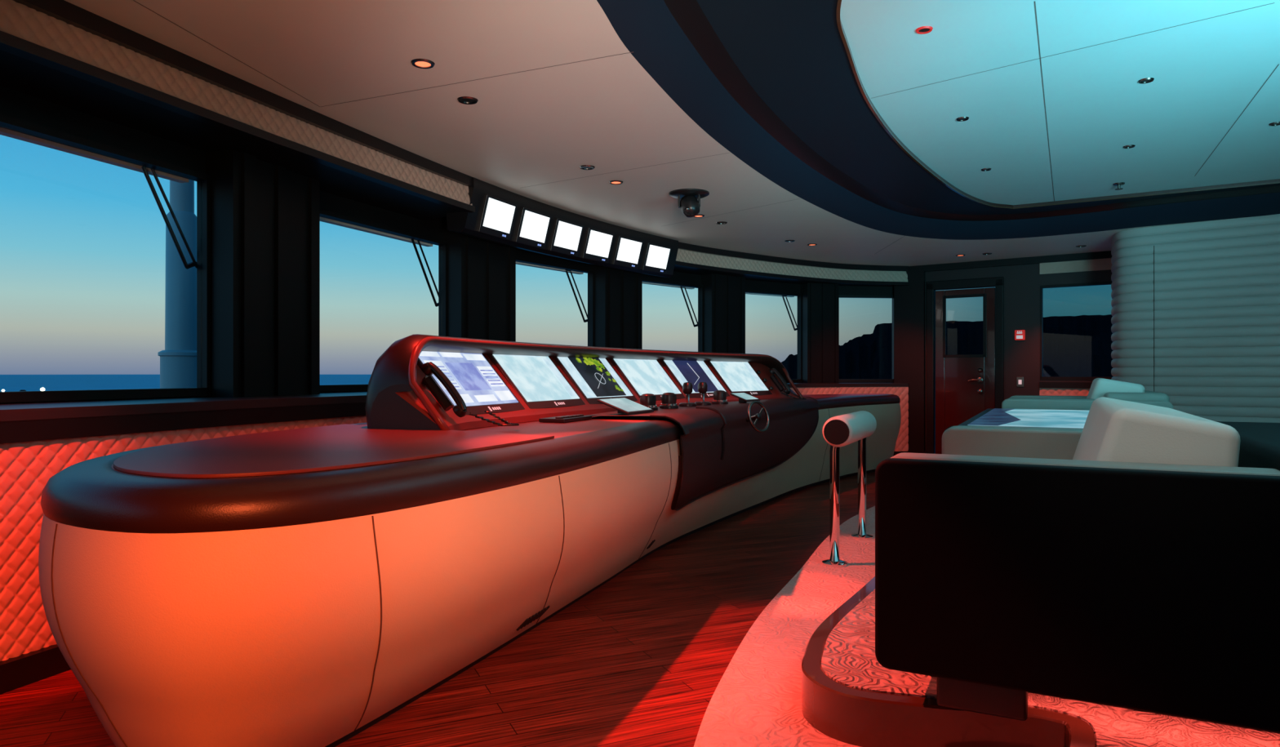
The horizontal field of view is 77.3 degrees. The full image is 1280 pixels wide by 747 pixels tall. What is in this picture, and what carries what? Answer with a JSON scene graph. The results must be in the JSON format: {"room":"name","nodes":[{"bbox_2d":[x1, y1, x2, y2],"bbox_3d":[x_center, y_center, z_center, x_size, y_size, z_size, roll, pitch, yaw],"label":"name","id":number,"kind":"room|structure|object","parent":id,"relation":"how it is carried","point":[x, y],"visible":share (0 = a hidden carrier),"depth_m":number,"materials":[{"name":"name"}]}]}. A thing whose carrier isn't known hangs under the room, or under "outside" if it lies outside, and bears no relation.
{"room":"control cabin","nodes":[
{"label":"control cabin","id":0,"kind":"room"},
{"bbox_2d":[0,415,366,661],"bbox_3d":[-2.063,0.618,3.185,0.041,0.765,4.142,0,0,19],"label":"wall","id":1,"kind":"structure","parent":0,"point":[26,468],"depth_m":2.87,"materials":[{"name":"leather"}]},
{"bbox_2d":[0,0,472,205],"bbox_3d":[-1.978,-1.242,3.442,0.078,0.145,4.684,0,0,19],"label":"trim panel","id":2,"kind":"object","parent":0,"point":[20,20],"depth_m":3.54,"materials":[{"name":"leather"}]},
{"bbox_2d":[204,150,319,397],"bbox_3d":[-2.066,-0.495,4.438,0.190,1.290,0.700,0,0,14],"label":"wall pillar","id":3,"kind":"structure","parent":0,"point":[265,216],"depth_m":4.30,"materials":[{"name":"black"}]},
{"bbox_2d":[0,471,875,746],"bbox_3d":[1.600,1.140,4.500,11.800,0.080,12.400,0,0,0],"label":"floor","id":4,"kind":"structure","parent":0,"point":[640,660],"depth_m":2.99,"materials":[{"name":"brown wood"}]},
{"bbox_2d":[38,333,901,746],"bbox_3d":[0.309,0.463,5.861,1.888,1.274,8.743,0,0,27],"label":"console","id":5,"kind":"object","parent":4,"relation":"on","point":[304,587],"visible":0.88,"depth_m":2.15,"materials":[{"name":"beige leather"}]},
{"bbox_2d":[421,361,519,426],"bbox_3d":[-0.716,0.085,3.400,0.417,0.268,0.175,0,0,0],"label":"telephone handset","id":6,"kind":"object","parent":5,"relation":"on","point":[460,409],"visible":1,"depth_m":3.35,"materials":[{"name":"black plastic"}]},
{"bbox_2d":[417,354,524,414],"bbox_3d":[-0.813,0.050,3.785,0.290,0.328,0.636,0,0,19],"label":"monitor","id":7,"kind":"object","parent":5,"relation":"on","point":[482,386],"depth_m":3.80,"materials":[{"name":"white glass"}]},
{"bbox_2d":[111,394,880,478],"bbox_3d":[0.657,0.240,5.595,4.380,0.001,7.556,0,0,0],"label":"countertop","id":8,"kind":"structure","parent":5,"relation":"on","point":[556,429],"depth_m":3.62,"materials":[{"name":"black leather"}]},
{"bbox_2d":[515,605,550,631],"bbox_3d":[-0.419,0.958,3.142,0.054,0.055,0.194,0,0,20],"label":"air vent","id":9,"kind":"object","parent":5,"relation":"attached to","point":[538,613],"depth_m":3.11,"materials":[{"name":"black plastic"}]},
{"bbox_2d":[487,354,585,408],"bbox_3d":[-0.568,0.050,4.422,0.510,0.328,0.692,0,0,0],"label":"monitor","id":10,"kind":"object","parent":5,"relation":"on","point":[539,382],"depth_m":4.38,"materials":[{"name":"white"}]},
{"bbox_2d":[538,414,591,422],"bbox_3d":[-0.373,0.225,4.043,0.140,0.026,0.320,0,0,21],"label":"keypad","id":11,"kind":"object","parent":5,"relation":"on","point":[563,419],"visible":1,"depth_m":3.93,"materials":[{"name":"black plastic"}]},
{"bbox_2d":[552,356,637,404],"bbox_3d":[-0.279,0.050,5.041,0.541,0.328,0.691,0,0,0],"label":"monitor","id":12,"kind":"object","parent":5,"relation":"on","point":[593,379],"depth_m":5.01,"materials":[{"name":"black"}]},
{"bbox_2d":[597,397,653,414],"bbox_3d":[-0.075,0.178,4.391,0.188,0.080,0.340,0,0,24],"label":"display","id":13,"kind":"object","parent":5,"relation":"on","point":[623,405],"visible":1,"depth_m":4.35,"materials":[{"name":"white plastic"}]},
{"bbox_2d":[608,358,685,400],"bbox_3d":[0.053,0.050,5.637,0.570,0.328,0.687,0,0,0],"label":"monitor","id":14,"kind":"object","parent":5,"relation":"on","point":[641,376],"depth_m":5.62,"materials":[{"name":"white glass"}]},
{"bbox_2d":[640,393,657,410],"bbox_3d":[0.048,0.169,4.792,0.120,0.098,0.120,0,0,27],"label":"controller","id":15,"kind":"object","parent":5,"relation":"on","point":[648,400],"visible":0.77,"depth_m":4.75,"materials":[{"name":"black plastic"}]},
{"bbox_2d":[646,539,655,548],"bbox_3d":[0.060,0.958,4.496,0.048,0.054,0.039,0,0,17],"label":"air vent","id":16,"kind":"object","parent":5,"relation":"attached to","point":[649,545],"depth_m":4.48,"materials":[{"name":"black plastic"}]},
{"bbox_2d":[659,392,678,408],"bbox_3d":[0.182,0.169,5.050,0.120,0.098,0.120,0,0,28],"label":"controller","id":17,"kind":"object","parent":5,"relation":"on","point":[668,400],"visible":1,"depth_m":5.01,"materials":[{"name":"black plastic"}]},
{"bbox_2d":[678,382,696,406],"bbox_3d":[0.319,0.138,5.352,0.120,0.160,0.120,0,0,30],"label":"lever","id":18,"kind":"object","parent":5,"relation":"on","point":[687,386],"visible":1,"depth_m":5.33,"materials":[{"name":"black plastic"}]},
{"bbox_2d":[660,360,729,398],"bbox_3d":[0.426,0.050,6.209,0.596,0.328,0.679,0,0,0],"label":"monitor","id":19,"kind":"object","parent":5,"relation":"on","point":[678,372],"depth_m":6.20,"materials":[{"name":"blue"}]},
{"bbox_2d":[694,382,711,404],"bbox_3d":[0.434,0.138,5.543,0.120,0.160,0.120,0,0,32],"label":"lever","id":20,"kind":"object","parent":5,"relation":"on","point":[702,386],"visible":1,"depth_m":5.52,"materials":[{"name":"black plastic"}]},
{"bbox_2d":[711,390,728,404],"bbox_3d":[0.573,0.169,5.743,0.120,0.098,0.120,0,0,33],"label":"controller","id":21,"kind":"object","parent":5,"relation":"on","point":[719,396],"visible":0.99,"depth_m":5.70,"materials":[{"name":"black plastic"}]},
{"bbox_2d":[706,361,772,395],"bbox_3d":[0.839,0.050,6.753,0.619,0.328,0.668,0,0,0],"label":"monitor","id":22,"kind":"object","parent":5,"relation":"on","point":[745,377],"depth_m":6.73,"materials":[{"name":"white glass"}]},
{"bbox_2d":[729,392,759,402],"bbox_3d":[0.790,0.182,6.006,0.141,0.072,0.220,0,0,35],"label":"display","id":23,"kind":"object","parent":5,"relation":"on","point":[743,397],"visible":0.98,"depth_m":5.99,"materials":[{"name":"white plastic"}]},
{"bbox_2d":[745,400,769,432],"bbox_3d":[0.793,0.288,5.353,0.166,0.212,0.165,0,0,0],"label":"steering wheel","id":24,"kind":"object","parent":5,"relation":"attached to","point":[749,419],"visible":1,"depth_m":5.34,"materials":[{"name":"black plastic"}]},
{"bbox_2d":[768,368,806,399],"bbox_3d":[1.250,0.085,6.915,0.176,0.268,0.413,0,0,-29],"label":"telephone handset","id":25,"kind":"object","parent":5,"relation":"on","point":[787,390],"visible":1,"depth_m":7.01,"materials":[{"name":"black plastic"}]},
{"bbox_2d":[693,506,875,746],"bbox_3d":[3.400,1.089,3.225,6.900,0.021,9.350,0,0,0],"label":"carpet","id":26,"kind":"object","parent":4,"relation":"on","point":[757,700],"visible":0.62,"depth_m":3.00,"materials":[{"name":"beige carpet"}]},
{"bbox_2d":[822,410,876,567],"bbox_3d":[1.296,0.658,4.875,0.195,0.839,0.976,0,0,25],"label":"grab rail","id":27,"kind":"object","parent":26,"relation":"on","point":[842,430],"visible":1,"depth_m":4.50,"materials":[{"name":"silver metal"}]},
{"bbox_2d":[801,576,1279,746],"bbox_3d":[3.548,1.005,3.465,6.504,0.146,6.276,0,0,0],"label":"raised platform","id":28,"kind":"object","parent":26,"relation":"on","point":[847,695],"visible":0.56,"depth_m":2.27,"materials":[{"name":"brown carpet"}]},
{"bbox_2d":[875,396,1279,733],"bbox_3d":[1.598,0.512,2.643,1.300,0.839,1.620,0,0,27],"label":"sofa","id":29,"kind":"object","parent":28,"relation":"on","point":[1130,558],"visible":1,"depth_m":2.02,"materials":[{"name":"black leather"}]},
{"bbox_2d":[1072,396,1240,466],"bbox_3d":[1.613,0.305,2.633,0.399,0.424,1.185,0,0,27],"label":"cushion","id":30,"kind":"object","parent":29,"relation":"on","point":[1117,430],"depth_m":2.11,"materials":[{"name":"grey leather"}]},
{"bbox_2d":[1001,377,1173,410],"bbox_3d":[3.185,0.482,5.773,1.000,0.899,1.000,0,0,27],"label":"sofa","id":31,"kind":"object","parent":28,"relation":"on","point":[1100,387],"visible":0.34,"depth_m":5.42,"materials":[{"name":"grey leather"}]},
{"bbox_2d":[1086,377,1144,399],"bbox_3d":[3.333,0.245,5.694,0.399,0.424,0.565,0,0,27],"label":"cushion","id":32,"kind":"object","parent":31,"relation":"on","point":[1100,387],"depth_m":5.45,"materials":[{"name":"grey leather"}]},
{"bbox_2d":[0,86,893,295],"bbox_3d":[-1.173,-1.400,5.088,2.094,0.800,14.301,0,0,32],"label":"wall","id":33,"kind":"structure","parent":0,"point":[13,104],"depth_m":3.98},
{"bbox_2d":[0,127,188,182],"bbox_3d":[-2.695,-1.018,3.043,0.050,0.065,2.288,0,0,18],"label":"trim","id":34,"kind":"structure","parent":33,"relation":"attached to","point":[3,131],"depth_m":3.60,"materials":[{"name":"black paint"}]},
{"bbox_2d":[0,49,462,220],"bbox_3d":[-2.555,-1.155,2.138,0.714,0.030,7.872,0,0,18],"label":"window valance","id":35,"kind":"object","parent":33,"relation":"attached to","point":[17,73],"depth_m":3.72,"materials":[{"name":"black"}]},
{"bbox_2d":[0,31,475,213],"bbox_3d":[-2.362,-1.155,2.101,0.234,0.040,7.474,0,0,17],"label":"trim","id":36,"kind":"structure","parent":33,"relation":"attached to","point":[9,43],"depth_m":3.51,"materials":[{"name":"black paint"}]},
{"bbox_2d":[12,0,472,186],"bbox_3d":[-2.367,-1.347,2.103,0.224,0.065,7.473,0,0,17],"label":"trim","id":37,"kind":"structure","parent":33,"relation":"attached to","point":[65,11],"depth_m":3.63,"materials":[{"name":"black paint"}]},
{"bbox_2d":[320,217,432,246],"bbox_3d":[-1.900,-1.018,5.536,0.050,0.065,1.457,0,0,22],"label":"trim","id":38,"kind":"structure","parent":33,"relation":"attached to","point":[322,219],"depth_m":5.57,"materials":[{"name":"black paint"}]},
{"bbox_2d":[515,261,583,274],"bbox_3d":[-0.935,-1.018,7.433,0.050,0.065,1.246,0,0,35],"label":"trim","id":39,"kind":"structure","parent":33,"relation":"attached to","point":[517,262],"depth_m":7.48,"materials":[{"name":"black paint"}]},
{"bbox_2d":[642,281,694,288],"bbox_3d":[0.214,-1.018,8.927,0.050,0.065,1.158,0,0,44],"label":"trim","id":40,"kind":"structure","parent":33,"relation":"attached to","point":[643,282],"depth_m":8.99,"materials":[{"name":"white paint"}]},
{"bbox_2d":[745,292,794,297],"bbox_3d":[1.535,-1.018,10.037,1.045,0.065,0.050,0,0,-33],"label":"trim","id":41,"kind":"structure","parent":33,"relation":"attached to","point":[745,292],"depth_m":10.05,"materials":[{"name":"white paint"}]},
{"bbox_2d":[678,241,908,271],"bbox_3d":[1.790,-1.347,9.449,3.742,0.065,0.378,0,0,-32],"label":"trim","id":42,"kind":"structure","parent":33,"relation":"attached to","point":[691,247],"depth_m":9.56,"materials":[{"name":"black paint"}]},
{"bbox_2d":[836,0,1279,208],"bbox_3d":[3.697,-1.575,3.515,6.029,0.010,8.253,0,0,0],"label":"trim","id":43,"kind":"structure","parent":33,"relation":"attached to","point":[839,2],"depth_m":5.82,"materials":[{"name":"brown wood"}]},
{"bbox_2d":[0,382,893,404],"bbox_3d":[-1.173,0.623,5.088,2.094,1.055,14.301,0,0,32],"label":"wall","id":44,"kind":"structure","parent":0,"point":[839,382],"depth_m":3.76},
{"bbox_2d":[0,113,210,402],"bbox_3d":[-2.588,-0.453,3.009,0.065,1.135,2.328,0,0,18],"label":"window","id":45,"kind":"structure","parent":44,"relation":"in","point":[203,180],"depth_m":3.85,"materials":[{"name":"black metal"}]},
{"bbox_2d":[141,166,196,269],"bbox_3d":[-2.328,-0.577,4.008,0.032,0.905,0.380,0,0,18],"label":"window wiper","id":46,"kind":"structure","parent":45,"relation":"attached to","point":[193,263],"depth_m":3.97,"materials":[{"name":"black plastic"}]},
{"bbox_2d":[320,208,447,391],"bbox_3d":[-1.796,-0.453,5.494,0.065,1.135,1.497,0,0,22],"label":"window","id":47,"kind":"structure","parent":44,"relation":"in","point":[442,245],"depth_m":5.84,"materials":[{"name":"black metal"}]},
{"bbox_2d":[411,239,438,306],"bbox_3d":[-1.609,-0.658,6.103,0.032,0.749,0.420,0,0,22],"label":"window wiper","id":48,"kind":"structure","parent":47,"relation":"attached to","point":[436,304],"depth_m":6.06,"materials":[{"name":"black plastic"}]},
{"bbox_2d":[0,382,908,422],"bbox_3d":[-0.988,0.145,4.907,2.315,0.050,14.210,0,0,30],"label":"trim","id":49,"kind":"structure","parent":44,"relation":"attached to","point":[9,412],"depth_m":3.50,"materials":[{"name":"black wood"}]},
{"bbox_2d":[515,256,594,346],"bbox_3d":[-0.843,-0.453,7.369,0.065,1.135,1.286,0,0,35],"label":"window","id":50,"kind":"structure","parent":44,"relation":"in","point":[590,273],"depth_m":7.87,"materials":[{"name":"black metal"}]},
{"bbox_2d":[565,269,587,322],"bbox_3d":[-0.596,-0.647,7.819,0.032,0.742,0.399,0,0,35],"label":"window wiper","id":51,"kind":"structure","parent":50,"relation":"attached to","point":[566,272],"depth_m":7.79,"materials":[{"name":"black plastic"}]},
{"bbox_2d":[642,277,703,351],"bbox_3d":[0.295,-0.453,8.848,0.065,1.135,1.198,0,0,44],"label":"window","id":52,"kind":"structure","parent":44,"relation":"in","point":[700,287],"depth_m":9.25,"materials":[{"name":"black metal"}]},
{"bbox_2d":[680,286,697,327],"bbox_3d":[0.587,-0.648,9.225,0.032,0.741,0.359,0,0,44],"label":"windshield wiper","id":53,"kind":"object","parent":52,"relation":"attached to","point":[688,308],"depth_m":9.20,"materials":[{"name":"black metal"}]},
{"bbox_2d":[745,288,801,382],"bbox_3d":[1.596,-0.453,9.943,1.085,1.135,0.065,0,0,-33],"label":"window","id":54,"kind":"structure","parent":44,"relation":"in","point":[798,380],"depth_m":10.20,"materials":[{"name":"black metal"}]},
{"bbox_2d":[782,295,797,330],"bbox_3d":[1.938,-0.634,10.227,0.315,0.751,0.032,0,0,-33],"label":"windshield wiper","id":55,"kind":"object","parent":54,"relation":"attached to","point":[794,328],"depth_m":10.21,"materials":[{"name":"black metal"}]},
{"bbox_2d":[443,226,515,342],"bbox_3d":[-1.279,-0.495,6.475,0.190,1.290,0.722,0,0,26],"label":"wall pillar","id":56,"kind":"structure","parent":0,"point":[482,273],"depth_m":6.34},
{"bbox_2d":[591,264,642,349],"bbox_3d":[-0.223,-0.495,8.107,0.190,1.290,0.631,0,0,34],"label":"wall pillar","id":57,"kind":"structure","parent":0,"point":[618,293],"depth_m":7.97,"materials":[{"name":"black"}]},
{"bbox_2d":[64,0,1279,266],"bbox_3d":[1.900,-1.480,4.425,10.600,0.201,12.050,0,0,0],"label":"ceiling","id":58,"kind":"structure","parent":0,"point":[557,91],"depth_m":4.32,"materials":[{"name":"white paint"}]},
{"bbox_2d":[410,58,435,68],"bbox_3d":[-0.965,-1.376,3.557,0.104,0.008,0.104,0,0,0],"label":"recessed light","id":59,"kind":"object","parent":58,"relation":"in","point":[418,63],"visible":1,"depth_m":3.55,"materials":[{"name":"orange glass"}]},
{"bbox_2d":[457,96,478,104],"bbox_3d":[-0.869,-1.376,4.035,0.104,0.008,0.104,0,0,0],"label":"recessed light","id":60,"kind":"object","parent":58,"relation":"in","point":[464,100],"visible":1,"depth_m":4.03,"materials":[{"name":"black metal"}]},
{"bbox_2d":[446,177,678,277],"bbox_3d":[-0.540,-1.188,7.045,0.363,0.375,3.179,0,0,30],"label":"bank","id":61,"kind":"object","parent":58,"relation":"attached to","point":[502,216],"visible":0.99,"depth_m":6.67,"materials":[{"name":"black paint"}]},
{"bbox_2d":[476,194,517,239],"bbox_3d":[-1.062,-1.156,5.941,0.252,0.272,0.404,0,0,0],"label":"monitor","id":62,"kind":"object","parent":61,"relation":"on","point":[496,214],"depth_m":5.91,"materials":[{"name":"black plastic"}]},
{"bbox_2d":[514,206,551,248],"bbox_3d":[-0.856,-1.156,6.383,0.266,0.272,0.400,0,0,0],"label":"monitor","id":63,"kind":"object","parent":61,"relation":"on","point":[532,224],"depth_m":6.35,"materials":[{"name":"black plastic"}]},
{"bbox_2d":[548,217,583,257],"bbox_3d":[-0.630,-1.156,6.815,0.280,0.272,0.396,0,0,0],"label":"monitor","id":64,"kind":"object","parent":61,"relation":"on","point":[566,235],"depth_m":6.79,"materials":[{"name":"white glass"}]},
{"bbox_2d":[581,226,613,263],"bbox_3d":[-0.384,-1.156,7.236,0.293,0.272,0.391,0,0,0],"label":"monitor","id":65,"kind":"object","parent":61,"relation":"on","point":[597,242],"depth_m":7.21,"materials":[{"name":"black plastic"}]},
{"bbox_2d":[611,235,643,269],"bbox_3d":[-0.119,-1.156,7.645,0.306,0.272,0.385,0,0,0],"label":"monitor","id":66,"kind":"object","parent":61,"relation":"on","point":[627,251],"depth_m":7.62,"materials":[{"name":"black plastic"}]},
{"bbox_2d":[641,242,671,274],"bbox_3d":[0.164,-1.156,8.043,0.317,0.272,0.378,0,0,0],"label":"monitor","id":67,"kind":"object","parent":61,"relation":"on","point":[656,257],"depth_m":8.02,"materials":[{"name":"black plastic"}]},
{"bbox_2d":[579,164,595,169],"bbox_3d":[-0.353,-1.376,5.349,0.104,0.008,0.104,0,0,0],"label":"recessed light","id":68,"kind":"object","parent":58,"relation":"in","point":[585,166],"visible":1,"depth_m":5.34,"materials":[{"name":"black metal"}]},
{"bbox_2d":[608,180,622,184],"bbox_3d":[-0.173,-1.376,5.766,0.104,0.008,0.104,0,0,0],"label":"recessed light","id":69,"kind":"object","parent":58,"relation":"in","point":[612,182],"visible":1,"depth_m":5.76,"materials":[{"name":"orange glass"}]},
{"bbox_2d":[668,188,709,217],"bbox_3d":[0.376,-1.287,6.124,0.310,0.186,0.310,0,0,0],"label":"ceiling camera","id":70,"kind":"object","parent":58,"relation":"hanging from","point":[689,204],"visible":1,"depth_m":6.06,"materials":[{"name":"black plastic"}]},
{"bbox_2d":[693,214,704,217],"bbox_3d":[0.513,-1.376,6.993,0.104,0.008,0.104,0,0,0],"label":"recessed light","id":71,"kind":"object","parent":58,"relation":"in","point":[697,215],"visible":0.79,"depth_m":6.98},
{"bbox_2d":[715,221,727,224],"bbox_3d":[0.746,-1.376,7.314,0.104,0.008,0.104,0,0,0],"label":"recessed light","id":72,"kind":"object","parent":58,"relation":"in","point":[720,222],"visible":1,"depth_m":7.31,"materials":[{"name":"metal"}]},
{"bbox_2d":[663,0,1279,221],"bbox_3d":[3.261,-1.560,3.530,7.011,0.040,9.120,0,0,0],"label":"trim","id":73,"kind":"structure","parent":58,"relation":"attached to","point":[689,15],"depth_m":5.39,"materials":[{"name":"black paint"}]},
{"bbox_2d":[701,273,745,353],"bbox_3d":[0.987,-0.495,9.393,0.566,1.290,0.190,0,0,-41],"label":"wall pillar","id":74,"kind":"structure","parent":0,"point":[724,295],"depth_m":9.29,"materials":[{"name":"black"}]},
{"bbox_2d":[675,248,907,281],"bbox_3d":[1.792,-1.242,9.445,3.726,0.145,0.347,0,0,-32],"label":"wall","id":75,"kind":"structure","parent":0,"point":[682,255],"depth_m":9.60,"materials":[{"name":"leather"}]},
{"bbox_2d":[673,260,908,286],"bbox_3d":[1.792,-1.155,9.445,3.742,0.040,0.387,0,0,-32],"label":"trim","id":76,"kind":"structure","parent":75,"relation":"attached to","point":[679,264],"depth_m":9.51,"materials":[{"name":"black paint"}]},
{"bbox_2d":[800,283,839,382],"bbox_3d":[2.303,-0.495,10.235,0.469,1.290,0.190,0,0,-21],"label":"wall pillar","id":77,"kind":"structure","parent":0,"point":[820,301],"depth_m":10.15,"materials":[{"name":"black"}]},
{"bbox_2d":[790,386,908,451],"bbox_3d":[0.717,0.583,8.073,0.933,0.835,6.981,0,0,43],"label":"wall","id":78,"kind":"structure","parent":0,"point":[901,445],"depth_m":10.25,"materials":[{"name":"leather"}]},
{"bbox_2d":[696,0,1279,214],"bbox_3d":[3.263,-1.580,3.530,6.975,0.001,9.080,0,0,0],"label":"ceiling","id":79,"kind":"structure","parent":0,"point":[793,54],"depth_m":4.55,"materials":[{"name":"paint"}]},
{"bbox_2d":[925,257,1111,450],"bbox_3d":[5.840,-0.325,8.707,6.050,2.950,0.137,0,0,36],"label":"wall","id":80,"kind":"structure","parent":0,"point":[1022,283],"depth_m":9.54,"materials":[{"name":"black paint"}]},
{"bbox_2d":[839,294,893,382],"bbox_3d":[2.914,-0.453,10.451,0.857,1.135,0.065,0,0,-6],"label":"window","id":81,"kind":"structure","parent":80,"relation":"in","point":[840,295],"depth_m":10.44,"materials":[{"name":"black metal"}]},
{"bbox_2d":[926,276,1004,453],"bbox_3d":[4.042,-0.035,9.964,0.910,2.270,0.140,0,0,36],"label":"door","id":82,"kind":"structure","parent":80,"relation":"in","point":[960,387],"depth_m":9.99,"materials":[{"name":"brown wood"}]},
{"bbox_2d":[893,250,1111,453],"bbox_3d":[5.795,-0.140,8.664,6.074,2.480,0.060,0,0,36],"label":"trim","id":83,"kind":"structure","parent":80,"relation":"attached to","point":[909,300],"depth_m":10.23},
{"bbox_2d":[1014,329,1025,340],"bbox_3d":[4.542,-0.460,9.565,0.110,0.120,0.048,0,0,36],"label":"wall sign","id":84,"kind":"object","parent":80,"relation":"attached to","point":[1020,335],"visible":1,"depth_m":9.54,"materials":[{"name":"red plastic"}]},
{"bbox_2d":[1016,377,1023,386],"bbox_3d":[4.551,0.100,9.578,0.080,0.120,0.018,0,0,36],"label":"wall switch","id":85,"kind":"object","parent":80,"relation":"attached to","point":[1020,380],"visible":1,"depth_m":9.57,"materials":[{"name":"white plastic"}]},
{"bbox_2d":[1039,382,1092,388],"bbox_3d":[6.085,0.135,8.462,3.366,0.070,0.050,0,0,36],"label":"trim","id":86,"kind":"structure","parent":80,"relation":"attached to","point":[1042,384],"depth_m":9.25,"materials":[{"name":"black wood"}]},
{"bbox_2d":[1040,281,1111,380],"bbox_3d":[5.201,-0.480,9.158,1.117,1.120,0.065,0,0,36],"label":"window","id":87,"kind":"structure","parent":80,"relation":"in","point":[1042,377],"depth_m":9.39,"materials":[{"name":"black metal"}]},
{"bbox_2d":[958,408,1088,429],"bbox_3d":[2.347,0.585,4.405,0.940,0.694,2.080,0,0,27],"label":"chart","id":88,"kind":"object","parent":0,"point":[993,417],"visible":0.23,"depth_m":4.24,"materials":[{"name":"white paper"}]},
{"bbox_2d":[840,0,1279,204],"bbox_3d":[3.697,-1.605,3.515,6.006,0.001,8.230,0,0,0],"label":"ceiling","id":89,"kind":"structure","parent":0,"point":[1051,94],"depth_m":4.51,"materials":[{"name":"white paint"}]},
{"bbox_2d":[915,26,933,34],"bbox_3d":[1.326,-1.601,3.733,0.076,0.008,0.076,0,0,0],"label":"recessed light","id":90,"kind":"object","parent":89,"relation":"in","point":[925,29],"visible":1,"depth_m":3.73,"materials":[{"name":"red plastic"}]},
{"bbox_2d":[955,116,968,121],"bbox_3d":[2.031,-1.601,5.037,0.076,0.008,0.076,0,0,0],"label":"recessed light","id":91,"kind":"object","parent":89,"relation":"in","point":[962,118],"visible":1,"depth_m":5.03,"materials":[{"name":"black metal"}]},
{"bbox_2d":[981,168,991,171],"bbox_3d":[2.720,-1.601,6.286,0.076,0.008,0.076,0,0,0],"label":"recessed light","id":92,"kind":"object","parent":89,"relation":"in","point":[984,169],"visible":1,"depth_m":6.28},
{"bbox_2d":[1112,182,1124,190],"bbox_3d":[4.049,-1.581,6.763,0.090,0.049,0.090,0,0,0],"label":"sprinkler","id":93,"kind":"object","parent":89,"relation":"attached to","point":[1118,184],"visible":1,"depth_m":6.75,"materials":[{"name":"silver metal"}]},
{"bbox_2d":[1122,144,1135,148],"bbox_3d":[3.455,-1.601,5.651,0.076,0.008,0.076,0,0,0],"label":"recessed light","id":94,"kind":"object","parent":89,"relation":"in","point":[1131,145],"visible":1,"depth_m":5.64,"materials":[{"name":"black metal"}]},
{"bbox_2d":[1137,77,1154,84],"bbox_3d":[2.769,-1.601,4.377,0.076,0.008,0.076,0,0,0],"label":"recessed light","id":95,"kind":"object","parent":89,"relation":"in","point":[1144,81],"visible":1,"depth_m":4.37,"materials":[{"name":"black metal"}]},
{"bbox_2d":[1268,121,1279,126],"bbox_3d":[4.083,-1.601,5.133,0.076,0.008,0.076,0,0,0],"label":"recessed light","id":96,"kind":"object","parent":89,"relation":"in","point":[1277,123],"visible":1,"depth_m":5.14,"materials":[{"name":"black metal"}]},
{"bbox_2d":[1111,213,1279,422],"bbox_3d":[5.648,-0.237,7.133,1.355,2.675,3.520,0,0,-23],"label":"wall","id":97,"kind":"structure","parent":0,"point":[1195,311],"depth_m":7.28,"materials":[{"name":"leather"}]},
{"bbox_3d":[-0.002,0.650,4.444,6.891,0.900,11.870,0,0,0],"label":"wall","id":98,"kind":"structure","parent":0,"visible":0},
{"bbox_2d":[0,402,365,443],"bbox_3d":[-2.438,0.203,1.889,0.196,0.075,7.022,0,0,17],"label":"trim","id":99,"kind":"structure","parent":98,"relation":"attached to","point":[22,431],"depth_m":3.34,"materials":[{"name":"black wood"}]},
{"bbox_2d":[0,451,908,694],"bbox_3d":[-0.745,1.045,4.865,1.868,0.110,13.666,0,0,30],"label":"baseboard","id":100,"kind":"structure","parent":98,"relation":"attached to","point":[24,669],"depth_m":2.84,"materials":[{"name":"black wood"}]},
{"label":"outside","id":101,"kind":"structure","parent":0,"visible":0},
{"bbox_3d":[-6.500,1.750,6.500,15.000,0.100,19.000,0,0,0],"label":"foredeck","id":102,"kind":"object","parent":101,"visible":0},
{"bbox_2d":[157,179,196,388],"bbox_3d":[-5.180,-0.900,9.050,0.470,5.200,0.470,0,0,0],"label":"post","id":103,"kind":"object","parent":102,"relation":"on","point":[178,361],"visible":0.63,"depth_m":8.91,"materials":[{"name":"metal"}]},
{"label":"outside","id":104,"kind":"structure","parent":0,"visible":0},
{"bbox_2d":[0,374,371,391],"bbox_3d":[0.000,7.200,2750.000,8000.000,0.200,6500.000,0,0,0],"label":"sea","id":105,"kind":"structure","parent":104,"point":[9,383],"depth_m":695.84,"materials":[{"name":"liquid"}]},
{"bbox_2d":[781,314,1113,379],"bbox_3d":[45.400,1.040,74.810,74.960,13.120,18.380,0,0,0],"label":"mountain","id":106,"kind":"structure","parent":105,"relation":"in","point":[1075,346],"depth_m":69.17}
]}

